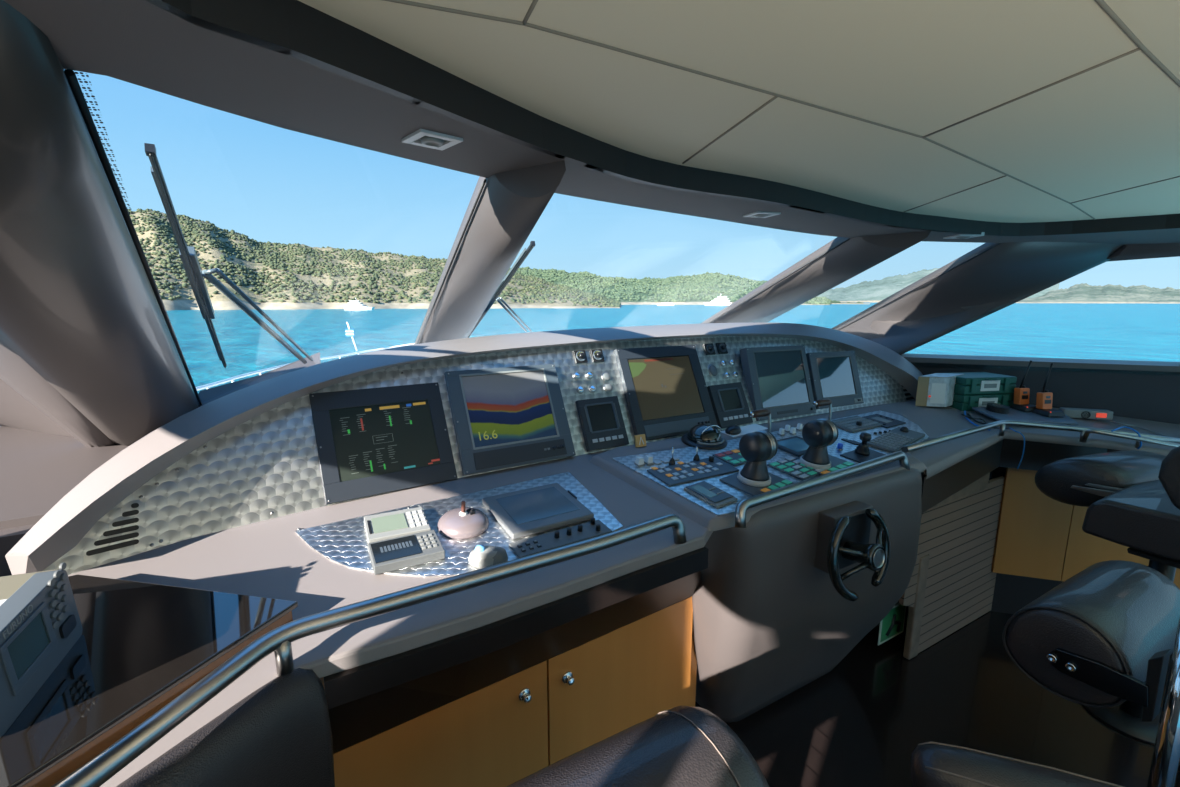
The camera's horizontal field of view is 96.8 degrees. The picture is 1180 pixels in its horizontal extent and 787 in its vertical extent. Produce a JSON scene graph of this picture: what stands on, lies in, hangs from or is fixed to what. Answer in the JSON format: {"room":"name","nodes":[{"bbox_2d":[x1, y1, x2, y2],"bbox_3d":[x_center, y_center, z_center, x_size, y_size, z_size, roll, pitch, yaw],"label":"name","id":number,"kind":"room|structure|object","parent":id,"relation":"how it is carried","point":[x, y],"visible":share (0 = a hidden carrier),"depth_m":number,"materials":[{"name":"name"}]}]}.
{"room":"control cabin","nodes":[
{"label":"control cabin","id":0,"kind":"room"},
{"bbox_2d":[0,0,198,445],"bbox_3d":[-1.199,-0.143,1.291,0.255,0.960,2.104,-7,12,-34],"label":"pillar","id":1,"kind":"structure","parent":0,"point":[79,305],"depth_m":0.86,"materials":[{"name":"grey"}]},
{"bbox_2d":[0,339,115,446],"bbox_3d":[-1.494,-0.027,1.155,0.456,0.818,1.528,-6,12,-32],"label":"trim","id":2,"kind":"structure","parent":1,"relation":"attached to","point":[19,375],"depth_m":1.52,"materials":[{"name":"grey"}]},
{"bbox_2d":[68,69,132,213],"bbox_3d":[-0.717,-0.354,0.778,0.018,0.128,0.318,-7,12,-34],"label":"trim","id":3,"kind":"structure","parent":1,"relation":"attached to","point":[92,114],"depth_m":0.72,"materials":[{"name":"grey"}]},
{"bbox_2d":[64,69,201,404],"bbox_3d":[-1.117,-0.171,1.398,0.010,0.705,1.723,-7,12,-34],"label":"trim","id":4,"kind":"structure","parent":1,"relation":"attached to","point":[71,77],"depth_m":0.86,"materials":[{"name":"black plastic"}]},
{"bbox_2d":[198,352,320,406],"bbox_3d":[-1.431,-0.037,2.274,0.497,0.239,0.320,-6,12,-29],"label":"trim","id":5,"kind":"structure","parent":1,"relation":"attached to","point":[206,396],"depth_m":2.28,"materials":[{"name":"grey"}]},
{"bbox_2d":[414,160,565,343],"bbox_3d":[-0.674,-0.367,2.403,0.339,0.768,2.889,-3,11,-19],"label":"trim","id":6,"kind":"structure","parent":0,"point":[510,204],"depth_m":1.42,"materials":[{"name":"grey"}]},
{"bbox_3d":[0.272,-0.447,2.658,2.102,0.617,1.865,-6,12,-29],"label":"window","id":7,"kind":"structure","parent":6,"relation":"attached to","visible":0},
{"bbox_2d":[468,241,534,337],"bbox_3d":[-0.434,-0.421,2.384,0.350,0.401,1.219,-1,10,-7],"label":"windscreen wiper","id":8,"kind":"object","parent":7,"relation":"attached to","point":[525,252],"visible":0.66,"depth_m":2.17,"materials":[{"name":"grey metal"}]},
{"bbox_2d":[298,0,1179,222],"bbox_3d":[1.847,-0.367,-0.022,5.960,0.060,4.225,-6,12,-29],"label":"ceiling","id":9,"kind":"structure","parent":0,"point":[919,67],"depth_m":0.82,"materials":[{"name":"beige paint"}]},
{"bbox_2d":[4,0,1179,243],"bbox_3d":[0.757,-0.539,1.154,5.443,0.100,1.539,-7,12,-35],"label":"trim","id":10,"kind":"structure","parent":9,"relation":"attached to","point":[142,43],"depth_m":0.74,"materials":[{"name":"grey fabric"}]},
{"bbox_2d":[401,129,462,149],"bbox_3d":[-0.277,-0.447,0.918,0.078,0.019,0.078,-9,13,-42],"label":"recessed light","id":11,"kind":"object","parent":10,"relation":"attached to","point":[421,137],"visible":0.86,"depth_m":0.91,"materials":[{"name":"grey plastic"}]},
{"bbox_2d":[743,211,780,217],"bbox_3d":[0.560,-0.586,1.710,0.085,0.019,0.085,-3,10,-16],"label":"recessed light","id":12,"kind":"object","parent":10,"relation":"attached to","point":[759,214],"visible":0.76,"depth_m":1.69,"materials":[{"name":"grey plastic"}]},
{"bbox_2d":[145,0,1179,235],"bbox_3d":[0.644,-0.471,0.900,4.221,0.055,1.238,-7,12,-35],"label":"trim","id":13,"kind":"structure","parent":9,"relation":"attached to","point":[322,40],"depth_m":0.88,"materials":[{"name":"black"}]},
{"bbox_2d":[682,96,776,163],"bbox_3d":[0.270,-0.530,1.078,0.006,0.005,0.440,-2,10,-10],"label":"trim","id":14,"kind":"structure","parent":9,"relation":"attached to","point":[774,97],"depth_m":1.02,"materials":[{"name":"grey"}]},
{"bbox_2d":[383,0,1095,219],"bbox_3d":[0.407,-0.533,1.092,4.545,0.005,0.313,-6,12,-29],"label":"trim","id":15,"kind":"structure","parent":9,"relation":"attached to","point":[405,2],"depth_m":0.75,"materials":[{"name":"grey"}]},
{"bbox_2d":[923,48,1139,137],"bbox_3d":[0.715,-0.498,0.894,0.006,0.005,0.394,-1,10,-7],"label":"trim","id":16,"kind":"structure","parent":9,"relation":"attached to","point":[1136,49],"depth_m":0.83,"materials":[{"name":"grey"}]},
{"bbox_2d":[1094,0,1179,86],"bbox_3d":[1.083,-0.502,0.920,4.451,0.005,0.018,-6,12,-32],"label":"trim","id":17,"kind":"structure","parent":9,"relation":"attached to","point":[1101,3],"depth_m":0.68,"materials":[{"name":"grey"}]},
{"bbox_2d":[1107,243,1179,261],"bbox_3d":[3.517,-0.770,2.452,1.739,0.247,0.421,4,11,21],"label":"trim","id":18,"kind":"structure","parent":9,"relation":"attached to","point":[1159,250],"depth_m":2.64,"materials":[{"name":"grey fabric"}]},
{"bbox_2d":[695,611,1176,786],"bbox_3d":[1.249,1.455,1.106,7.400,0.050,6.600,-6,12,-29],"label":"floor","id":19,"kind":"structure","parent":0,"point":[860,723],"depth_m":2.04,"materials":[{"name":"black carpet"}]},
{"bbox_2d":[320,596,696,786],"bbox_3d":[-0.227,1.016,1.554,1.307,0.660,0.374,-6,12,-29],"label":"cupboard","id":20,"kind":"object","parent":19,"relation":"on","point":[501,733],"visible":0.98,"depth_m":1.43,"materials":[{"name":"brown wood"}]},
{"bbox_2d":[5,322,1179,786],"bbox_3d":[0.969,0.515,1.989,5.544,1.495,2.063,-6,12,-29],"label":"console","id":21,"kind":"object","parent":19,"relation":"on","point":[226,495],"depth_m":1.40,"materials":[{"name":"grey plastic"}]},
{"bbox_2d":[86,503,138,555],"bbox_3d":[-1.068,0.303,1.174,0.087,0.086,0.069,-6,12,-29],"label":"vent","id":22,"kind":"object","parent":21,"relation":"attached to","point":[112,529],"depth_m":1.17,"materials":[{"name":"black metal"}]},
{"bbox_2d":[0,575,297,786],"bbox_3d":[-0.947,0.469,0.757,0.924,0.116,0.594,-6,12,-29],"label":"glass panel","id":23,"kind":"object","parent":21,"relation":"on","point":[140,646],"visible":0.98,"depth_m":0.85,"materials":[{"name":"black glass"}]},
{"bbox_2d":[0,562,82,736],"bbox_3d":[-0.990,0.381,0.727,0.350,0.165,0.225,-4,11,-19],"label":"receiver","id":24,"kind":"object","parent":23,"relation":"on","point":[40,623],"visible":1,"depth_m":0.79,"materials":[{"name":"grey plastic"}]},
{"bbox_2d":[55,514,686,786],"bbox_3d":[-0.280,0.417,1.007,1.284,0.087,0.218,-9,14,-43],"label":"handrail","id":25,"kind":"object","parent":21,"relation":"on","point":[108,763],"visible":1,"depth_m":0.90,"materials":[{"name":"silver metal"}]},
{"bbox_2d":[309,382,457,504],"bbox_3d":[-0.617,0.138,1.585,0.375,0.301,0.166,-7,12,-34],"label":"display","id":26,"kind":"object","parent":21,"relation":"on","point":[370,441],"visible":1,"depth_m":1.56,"materials":[{"name":"grey"}]},
{"bbox_2d":[330,401,439,479],"bbox_3d":[-0.609,0.134,1.577,0.286,0.185,0.090,-7,12,-34],"label":"picture","id":27,"kind":"object","parent":26,"relation":"attached to","point":[370,440],"depth_m":1.57,"materials":[{"name":"grey glass"}]},
{"bbox_2d":[364,507,430,542],"bbox_3d":[-0.494,0.339,1.342,0.147,0.037,0.123,-5,11,-27],"label":"receiver","id":28,"kind":"object","parent":21,"relation":"on","point":[383,526],"visible":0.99,"depth_m":1.33,"materials":[{"name":"grey plastic"}]},
{"bbox_2d":[368,530,444,574],"bbox_3d":[-0.434,0.372,1.239,0.156,0.035,0.107,-6,12,-29],"label":"receiver","id":29,"kind":"object","parent":21,"relation":"on","point":[392,554],"visible":1,"depth_m":1.22,"materials":[{"name":"grey plastic"}]},
{"bbox_2d":[437,501,488,539],"bbox_3d":[-0.333,0.318,1.375,0.132,0.080,0.132,-6,12,-29],"label":"dome","id":30,"kind":"object","parent":21,"relation":"on","point":[461,523],"visible":1,"depth_m":1.34,"materials":[{"name":"grey"}]},
{"bbox_2d":[468,544,507,568],"bbox_3d":[-0.239,0.378,1.230,0.092,0.048,0.060,-2,10,-12],"label":"trackball","id":31,"kind":"object","parent":21,"relation":"on","point":[482,556],"visible":0.94,"depth_m":1.21,"materials":[{"name":"grey plastic"}]},
{"bbox_2d":[444,364,575,475],"bbox_3d":[-0.272,0.080,1.810,0.406,0.329,0.189,-6,12,-32],"label":"display","id":32,"kind":"object","parent":21,"relation":"on","point":[505,417],"visible":0.99,"depth_m":1.78,"materials":[{"name":"grey"}]},
{"bbox_2d":[462,371,556,446],"bbox_3d":[-0.272,0.046,1.799,0.302,0.217,0.106,-6,12,-32],"label":"picture","id":33,"kind":"object","parent":32,"relation":"attached to","point":[500,408],"depth_m":1.79},
{"bbox_2d":[482,483,593,538],"bbox_3d":[-0.149,0.324,1.478,0.252,0.044,0.226,-6,12,-29],"label":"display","id":34,"kind":"object","parent":21,"relation":"on","point":[530,511],"visible":0.94,"depth_m":1.45,"materials":[{"name":"grey plastic"}]},
{"bbox_2d":[573,350,587,363],"bbox_3d":[-0.035,-0.141,2.021,0.053,0.049,0.040,-6,12,-29],"label":"switch","id":35,"kind":"object","parent":21,"relation":"on","point":[580,356],"visible":1,"depth_m":2.01,"materials":[{"name":"silver plastic"}]},
{"bbox_2d":[590,349,604,362],"bbox_3d":[0.031,-0.148,2.060,0.052,0.049,0.039,-6,12,-29],"label":"switch","id":36,"kind":"object","parent":21,"relation":"on","point":[596,354],"visible":1,"depth_m":2.05,"materials":[{"name":"silver plastic"}]},
{"bbox_2d":[575,396,628,451],"bbox_3d":[0.043,0.114,1.982,0.181,0.189,0.122,-6,12,-29],"label":"display","id":37,"kind":"object","parent":21,"relation":"on","point":[601,419],"visible":1,"depth_m":1.96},
{"bbox_2d":[634,434,645,446],"bbox_3d":[0.188,0.176,1.952,0.044,0.046,0.023,-6,12,-29],"label":"tag","id":38,"kind":"object","parent":21,"relation":"on","point":[640,440],"visible":1,"depth_m":1.95,"materials":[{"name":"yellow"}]},
{"bbox_2d":[614,345,717,440],"bbox_3d":[0.316,-0.009,2.174,0.414,0.361,0.209,-6,12,-29],"label":"display","id":39,"kind":"object","parent":21,"relation":"on","point":[665,389],"visible":0.9,"depth_m":2.14,"materials":[{"name":"grey plastic"}]},
{"bbox_2d":[628,356,703,419],"bbox_3d":[0.317,-0.028,2.159,0.318,0.228,0.115,-6,12,-29],"label":"screen","id":40,"kind":"object","parent":39,"relation":"attached to","point":[663,387],"depth_m":2.15,"materials":[{"name":"brown glass"}]},
{"bbox_2d":[647,457,738,485],"bbox_3d":[0.346,0.256,1.760,0.300,0.024,0.129,-6,12,-29],"label":"panel","id":41,"kind":"object","parent":21,"relation":"on","point":[688,471],"visible":0.99,"depth_m":1.74,"materials":[{"name":"grey plastic"}]},
{"bbox_2d":[681,424,726,449],"bbox_3d":[0.445,0.157,2.036,0.176,0.087,0.176,-6,12,-29],"label":"compass","id":42,"kind":"object","parent":21,"relation":"on","point":[704,436],"visible":1,"depth_m":1.99,"materials":[{"name":"black plastic"}]},
{"bbox_2d":[684,481,737,507],"bbox_3d":[0.365,0.304,1.591,0.092,0.028,0.134,-7,12,-36],"label":"instrument","id":43,"kind":"object","parent":21,"relation":"on","point":[703,490],"visible":1,"depth_m":1.57,"materials":[{"name":"grey plastic"}]},
{"bbox_2d":[712,448,746,465],"bbox_3d":[0.541,0.228,1.903,0.166,0.021,0.103,-7,12,-33],"label":"panel","id":44,"kind":"object","parent":21,"relation":"on","point":[734,457],"visible":0.6,"depth_m":1.88,"materials":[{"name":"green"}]},
{"bbox_2d":[707,382,752,428],"bbox_3d":[0.614,0.053,2.318,0.195,0.188,0.119,-6,12,-29],"label":"display","id":45,"kind":"object","parent":21,"relation":"on","point":[730,406],"visible":1,"depth_m":2.30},
{"bbox_2d":[720,424,767,436],"bbox_3d":[0.651,0.154,2.207,0.230,0.012,0.069,-7,12,-35],"label":"paper sheet","id":46,"kind":"object","parent":21,"relation":"on","point":[753,427],"visible":0.57,"depth_m":2.22,"materials":[{"name":"white paper"}]},
{"bbox_2d":[725,425,740,434],"bbox_3d":[0.593,0.147,2.168,0.090,0.031,0.060,-6,12,-29],"label":"computer mouse","id":47,"kind":"object","parent":46,"relation":"on","point":[733,429],"visible":1,"depth_m":2.14,"materials":[{"name":"black plastic"}]},
{"bbox_2d":[719,472,792,495],"bbox_3d":[0.542,0.287,1.699,0.193,0.028,0.155,-8,13,-38],"label":"panel","id":48,"kind":"object","parent":21,"relation":"on","point":[732,480],"visible":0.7,"depth_m":1.67,"materials":[{"name":"grey"}]},
{"bbox_2d":[737,409,777,486],"bbox_3d":[0.536,0.168,1.681,0.106,0.244,0.115,-6,12,-29],"label":"lever","id":49,"kind":"object","parent":48,"relation":"on","point":[757,447],"visible":1,"depth_m":1.65,"materials":[{"name":"grey plastic"}]},
{"bbox_2d":[740,345,815,420],"bbox_3d":[0.899,-0.054,2.491,0.402,0.339,0.141,-6,12,-29],"label":"display","id":50,"kind":"object","parent":21,"relation":"attached to","point":[777,378],"visible":0.97,"depth_m":2.46,"materials":[{"name":"grey plastic"}]},
{"bbox_2d":[777,436,808,456],"bbox_3d":[0.807,0.204,2.040,0.177,0.027,0.141,-6,12,-32],"label":"display","id":51,"kind":"object","parent":21,"relation":"on","point":[795,445],"visible":0.6,"depth_m":2.02,"materials":[{"name":"grey"}]},
{"bbox_2d":[767,457,824,480],"bbox_3d":[0.723,0.260,1.830,0.146,0.027,0.142,-7,12,-36],"label":"panel","id":52,"kind":"object","parent":21,"relation":"on","point":[797,471],"visible":0.88,"depth_m":1.81,"materials":[{"name":"grey"}]},
{"bbox_2d":[799,399,837,469],"bbox_3d":[0.805,0.138,1.844,0.106,0.244,0.115,-6,12,-29],"label":"lever","id":53,"kind":"object","parent":21,"relation":"attached to","point":[819,434],"visible":1,"depth_m":1.82,"materials":[{"name":"grey plastic"}]},
{"bbox_2d":[789,454,854,474],"bbox_3d":[0.835,0.252,1.885,0.204,0.027,0.152,-8,13,-37],"label":"panel","id":54,"kind":"object","parent":21,"relation":"on","point":[836,463],"visible":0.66,"depth_m":1.88,"materials":[{"name":"grey"}]},
{"bbox_2d":[735,451,909,527],"bbox_3d":[0.784,0.292,1.688,0.921,0.081,0.047,-6,12,-33],"label":"handrail","id":55,"kind":"object","parent":21,"relation":"on","point":[745,504],"visible":1,"depth_m":1.61,"materials":[{"name":"silver metal"}]},
{"bbox_2d":[806,351,863,408],"bbox_3d":[1.249,-0.072,2.685,0.365,0.286,0.127,-6,12,-29],"label":"display","id":56,"kind":"object","parent":21,"relation":"attached to","point":[834,376],"visible":0.97,"depth_m":2.66,"materials":[{"name":"grey plastic"}]},
{"bbox_2d":[814,501,872,573],"bbox_3d":[0.812,0.458,1.688,0.196,0.187,0.081,-6,12,-29],"label":"panel","id":57,"kind":"object","parent":21,"relation":"attached to","point":[858,530],"visible":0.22,"depth_m":1.65,"materials":[{"name":"grey plastic"}]},
{"bbox_2d":[827,509,889,600],"bbox_3d":[0.831,0.494,1.607,0.290,0.260,0.124,-6,12,-29],"label":"steering wheel","id":58,"kind":"object","parent":57,"relation":"attached to","point":[874,557],"visible":0.99,"depth_m":1.56,"materials":[{"name":"black plastic"}]},
{"bbox_2d":[832,416,882,432],"bbox_3d":[1.193,0.136,2.361,0.233,0.027,0.134,-6,12,-29],"label":"control panel","id":59,"kind":"object","parent":21,"relation":"on","point":[848,424],"visible":0.89,"depth_m":2.34,"materials":[{"name":"grey plastic"}]},
{"bbox_2d":[840,432,885,462],"bbox_3d":[1.047,0.200,1.976,0.173,0.096,0.115,-7,12,-34],"label":"joystick","id":60,"kind":"object","parent":21,"relation":"on","point":[862,453],"visible":0.91,"depth_m":1.98,"materials":[{"name":"grey plastic"}]},
{"bbox_2d":[863,414,905,427],"bbox_3d":[1.357,0.126,2.438,0.165,0.024,0.139,-6,12,-32],"label":"panel","id":61,"kind":"object","parent":21,"relation":"on","point":[887,422],"visible":0.94,"depth_m":2.43,"materials":[{"name":"grey metal"}]},
{"bbox_2d":[878,603,905,644],"bbox_3d":[1.406,1.060,2.426,0.200,0.170,0.018,-6,12,-29],"label":"sticker","id":62,"kind":"object","parent":21,"relation":"attached to","point":[892,625],"visible":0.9,"depth_m":2.42,"materials":[{"name":"green"}]},
{"bbox_2d":[867,426,924,452],"bbox_3d":[1.278,0.184,2.183,0.354,0.047,0.109,-9,13,-41],"label":"keypad","id":63,"kind":"object","parent":21,"relation":"on","point":[892,441],"visible":0.98,"depth_m":2.16,"materials":[{"name":"grey plastic"}]},
{"bbox_2d":[902,386,913,399],"bbox_3d":[1.796,0.003,2.954,0.080,0.104,0.054,-6,12,-29],"label":"vent","id":64,"kind":"object","parent":21,"relation":"attached to","point":[907,391],"depth_m":2.94,"materials":[{"name":"black metal"}]},
{"bbox_2d":[915,373,963,406],"bbox_3d":[1.920,-0.021,2.869,0.319,0.162,0.113,-7,12,-36],"label":"cardboard box","id":65,"kind":"object","parent":21,"relation":"on","point":[936,389],"visible":0.93,"depth_m":2.80,"materials":[{"name":"beige cardboard"}]},
{"bbox_2d":[950,393,1013,410],"bbox_3d":[2.126,0.037,2.896,0.318,0.091,0.226,-2,10,-9],"label":"equipment case","id":66,"kind":"object","parent":21,"relation":"on","point":[961,402],"visible":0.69,"depth_m":2.81,"materials":[{"name":"teal plastic"}]},
{"bbox_2d":[953,372,1016,394],"bbox_3d":[2.126,-0.056,2.880,0.318,0.091,0.226,-2,10,-9],"label":"equipment case","id":67,"kind":"object","parent":66,"relation":"on","point":[970,383],"visible":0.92,"depth_m":2.80,"materials":[{"name":"teal plastic"}]},
{"bbox_2d":[972,406,1078,424],"bbox_3d":[2.252,0.117,2.712,0.496,0.069,0.258,-1,10,-3],"label":"tray","id":68,"kind":"object","parent":21,"relation":"on","point":[1013,414],"visible":0.52,"depth_m":2.64,"materials":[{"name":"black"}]},
{"bbox_2d":[986,403,1009,413],"bbox_3d":[2.114,0.076,2.716,0.096,0.041,0.098,-6,12,-29],"label":"tape roll","id":69,"kind":"object","parent":68,"relation":"on","point":[993,407],"visible":1,"depth_m":2.69,"materials":[{"name":"black plastic"}]},
{"bbox_2d":[1010,404,1036,411],"bbox_3d":[2.307,0.074,2.773,0.114,0.027,0.090,-2,10,-9],"label":"charger","id":70,"kind":"object","parent":68,"relation":"on","point":[1026,408],"visible":0.82,"depth_m":2.74,"materials":[{"name":"black plastic"}]},
{"bbox_2d":[1014,360,1031,404],"bbox_3d":[2.305,-0.061,2.793,0.070,0.238,0.067,-2,10,-9],"label":"radio","id":71,"kind":"object","parent":70,"relation":"on","point":[1021,394],"visible":1,"depth_m":2.78,"materials":[{"name":"orange plastic"}]},
{"bbox_2d":[1032,409,1065,416],"bbox_3d":[2.368,0.097,2.704,0.114,0.027,0.090,-2,10,-9],"label":"charger","id":72,"kind":"object","parent":68,"relation":"on","point":[1047,412],"visible":0.97,"depth_m":2.67,"materials":[{"name":"black plastic"}]},
{"bbox_2d":[1036,363,1052,409],"bbox_3d":[2.366,-0.040,2.723,0.070,0.244,0.067,-2,10,-9],"label":"radio","id":73,"kind":"object","parent":72,"relation":"on","point":[1044,399],"visible":1,"depth_m":2.71,"materials":[{"name":"orange plastic"}]},
{"bbox_2d":[902,420,1179,452],"bbox_3d":[1.941,0.203,2.290,1.564,0.110,0.328,-2,10,-10],"label":"handrail","id":74,"kind":"object","parent":21,"relation":"attached to","point":[1002,423],"visible":0.81,"depth_m":2.35,"materials":[{"name":"silver metal"}]},
{"bbox_2d":[1083,429,1179,446],"bbox_3d":[2.381,0.215,2.237,0.110,0.085,0.414,-10,14,-43],"label":"handrail","id":75,"kind":"object","parent":21,"relation":"attached to","point":[1087,432],"visible":0.98,"depth_m":2.26,"materials":[{"name":"silver metal"}]},
{"bbox_2d":[506,705,768,786],"bbox_3d":[0.032,1.047,0.818,0.640,0.853,0.468,-6,12,-29],"label":"chair","id":76,"kind":"object","parent":19,"relation":"on","point":[679,746],"visible":1,"depth_m":0.88,"materials":[{"name":"grey leather"}]},
{"bbox_2d":[899,473,1004,659],"bbox_3d":[1.787,0.767,2.508,1.002,0.815,0.032,-6,12,-29],"label":"slatted panel","id":77,"kind":"object","parent":19,"relation":"on","point":[951,585],"visible":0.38,"depth_m":2.45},
{"bbox_2d":[911,741,1123,786],"bbox_3d":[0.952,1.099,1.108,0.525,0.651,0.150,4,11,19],"label":"chair","id":78,"kind":"object","parent":19,"relation":"on","point":[933,764],"visible":1,"depth_m":1.09,"materials":[{"name":"grey leather"}]},
{"bbox_2d":[991,467,1179,613],"bbox_3d":[2.595,0.741,2.537,1.108,0.860,0.150,3,10,17],"label":"locker","id":79,"kind":"object","parent":19,"relation":"on","point":[1042,543],"visible":0.28,"depth_m":2.57,"materials":[{"name":"brown wood"}]},
{"bbox_2d":[1002,560,1179,786],"bbox_3d":[1.405,0.873,1.329,0.650,1.022,0.500,-6,12,-29],"label":"chair","id":80,"kind":"object","parent":19,"relation":"on","point":[1094,639],"visible":1,"depth_m":1.28,"materials":[{"name":"grey leather"}]},
{"bbox_2d":[1035,446,1179,744],"bbox_3d":[2.108,0.662,2.096,0.800,1.169,0.568,-6,12,-29],"label":"chair","id":81,"kind":"object","parent":19,"relation":"on","point":[1131,497],"visible":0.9,"depth_m":1.94,"materials":[{"name":"grey leather"}]},
{"bbox_2d":[1082,480,1179,560],"bbox_3d":[2.096,0.435,1.924,0.550,0.154,0.272,-6,12,-29],"label":"armrest","id":82,"kind":"object","parent":81,"relation":"on","point":[1140,516],"depth_m":1.81,"materials":[{"name":"grey leather"}]},
{"bbox_2d":[910,362,1179,479],"bbox_3d":[2.881,0.446,3.054,3.000,1.262,0.100,4,11,21],"label":"wall","id":83,"kind":"structure","parent":0,"point":[1144,395],"depth_m":2.93,"materials":[{"name":"grey"}]},
{"bbox_2d":[702,231,930,322],"bbox_3d":[1.121,-0.671,4.044,0.849,0.737,3.754,1,10,5],"label":"trim","id":84,"kind":"structure","parent":83,"relation":"attached to","point":[857,255],"depth_m":2.70,"materials":[{"name":"grey plastic"}]},
{"bbox_2d":[831,242,1124,354],"bbox_3d":[2.174,-0.642,3.369,1.150,0.961,2.268,-6,12,-29],"label":"trim","id":85,"kind":"structure","parent":83,"relation":"attached to","point":[1006,274],"depth_m":3.02,"materials":[{"name":"grey plastic"}]},
{"bbox_2d":[901,353,1179,371],"bbox_3d":[2.872,-0.162,2.923,3.000,0.040,0.150,4,11,21],"label":"trim","id":86,"kind":"structure","parent":83,"relation":"attached to","point":[920,358],"depth_m":2.98,"materials":[{"name":"grey plastic"}]},
{"label":"outside","id":87,"kind":"structure","parent":0,"visible":0},
{"bbox_3d":[-1.438,0.264,7.234,6.412,0.932,6.899,-6,12,-29],"label":"foredeck","id":88,"kind":"object","parent":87,"visible":0},
{"bbox_2d":[196,343,413,390],"bbox_3d":[-3.358,-0.266,7.511,2.170,0.678,6.976,3,10,15],"label":"bow rail","id":89,"kind":"object","parent":88,"relation":"on","point":[231,379],"visible":0.29,"depth_m":5.86,"materials":[{"name":"white metal"}]},
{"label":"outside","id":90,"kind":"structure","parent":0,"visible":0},
{"bbox_2d":[129,210,619,309],"bbox_3d":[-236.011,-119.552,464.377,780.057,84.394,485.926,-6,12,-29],"label":"hill","id":91,"kind":"structure","parent":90,"point":[219,301],"depth_m":352.29,"materials":[{"name":"green plant"}]},
{"bbox_2d":[128,208,620,306],"bbox_3d":[-207.117,-108.596,398.448,618.578,84.980,323.917,-6,12,-29],"label":"trees","id":92,"kind":"object","parent":91,"relation":"on","point":[192,227],"visible":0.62,"depth_m":391.96,"materials":[{"name":"green plant"}]},
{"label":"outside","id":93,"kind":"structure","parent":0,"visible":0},
{"bbox_2d":[166,302,1179,393],"bbox_3d":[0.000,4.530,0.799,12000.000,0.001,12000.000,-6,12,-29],"label":"sea","id":94,"kind":"structure","parent":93,"point":[1100,331],"depth_m":86.21,"materials":[{"name":"liquid"}]},
{"bbox_2d":[344,300,374,309],"bbox_3d":[-121.749,-47.136,276.222,14.762,6.709,7.677,-6,12,-29],"label":"motor yacht","id":95,"kind":"object","parent":94,"relation":"on","point":[352,305],"visible":0.98,"depth_m":274.37,"materials":[{"name":"white"}]},
{"bbox_2d":[704,294,731,304],"bbox_3d":[140.929,-102.868,573.836,27.931,13.119,19.279,-6,12,-29],"label":"motor yacht","id":96,"kind":"object","parent":94,"relation":"on","point":[720,300],"visible":0.97,"depth_m":571.69,"materials":[{"name":"white"}]},
{"bbox_3d":[-0.877,0.814,-1.015,0.060,1.950,4.900,-6,12,-29],"label":"wall","id":97,"kind":"structure","parent":0,"visible":0},
{"bbox_2d":[0,379,72,436],"bbox_3d":[-2.097,-0.118,1.748,0.689,0.764,0.473,5,11,24],"label":"trim","id":98,"kind":"structure","parent":97,"relation":"attached to","point":[16,411],"depth_m":1.78,"materials":[{"name":"grey plastic"}]},
{"bbox_2d":[0,426,127,576],"bbox_3d":[-1.681,0.324,1.734,1.460,0.360,1.260,-6,12,-29],"label":"trim","id":99,"kind":"structure","parent":97,"relation":"attached to","point":[37,469],"depth_m":1.52,"materials":[{"name":"grey"}]},
{"bbox_3d":[-0.880,-0.217,1.720,0.904,0.744,2.041,-6,12,-29],"label":"window","id":100,"kind":"structure","parent":97,"relation":"in","visible":0},
{"bbox_2d":[144,143,312,367],"bbox_3d":[-1.095,-0.264,1.554,0.261,0.529,1.505,-4,11,-20],"label":"windscreen wiper","id":101,"kind":"object","parent":100,"relation":"attached to","point":[188,256],"visible":1,"depth_m":1.36,"materials":[{"name":"black metal"}]},
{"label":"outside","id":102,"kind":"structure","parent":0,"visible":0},
{"bbox_2d":[817,268,1058,302],"bbox_3d":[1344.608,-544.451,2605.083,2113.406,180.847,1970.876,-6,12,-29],"label":"hill","id":103,"kind":"structure","parent":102,"point":[876,291],"depth_m":2110.89,"materials":[{"name":"green plant"}]},
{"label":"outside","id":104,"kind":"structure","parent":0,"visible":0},
{"bbox_2d":[1016,283,1179,303],"bbox_3d":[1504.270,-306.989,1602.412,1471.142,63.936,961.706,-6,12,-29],"label":"distant hills","id":105,"kind":"structure","parent":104,"point":[1083,292],"depth_m":1243.20,"materials":[{"name":"green plant"}]},
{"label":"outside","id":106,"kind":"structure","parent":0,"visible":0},
{"bbox_2d":[509,267,831,304],"bbox_3d":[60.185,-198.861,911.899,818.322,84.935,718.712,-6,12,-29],"label":"hillside","id":107,"kind":"structure","parent":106,"point":[630,290],"depth_m":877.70,"materials":[{"name":"green plant"}]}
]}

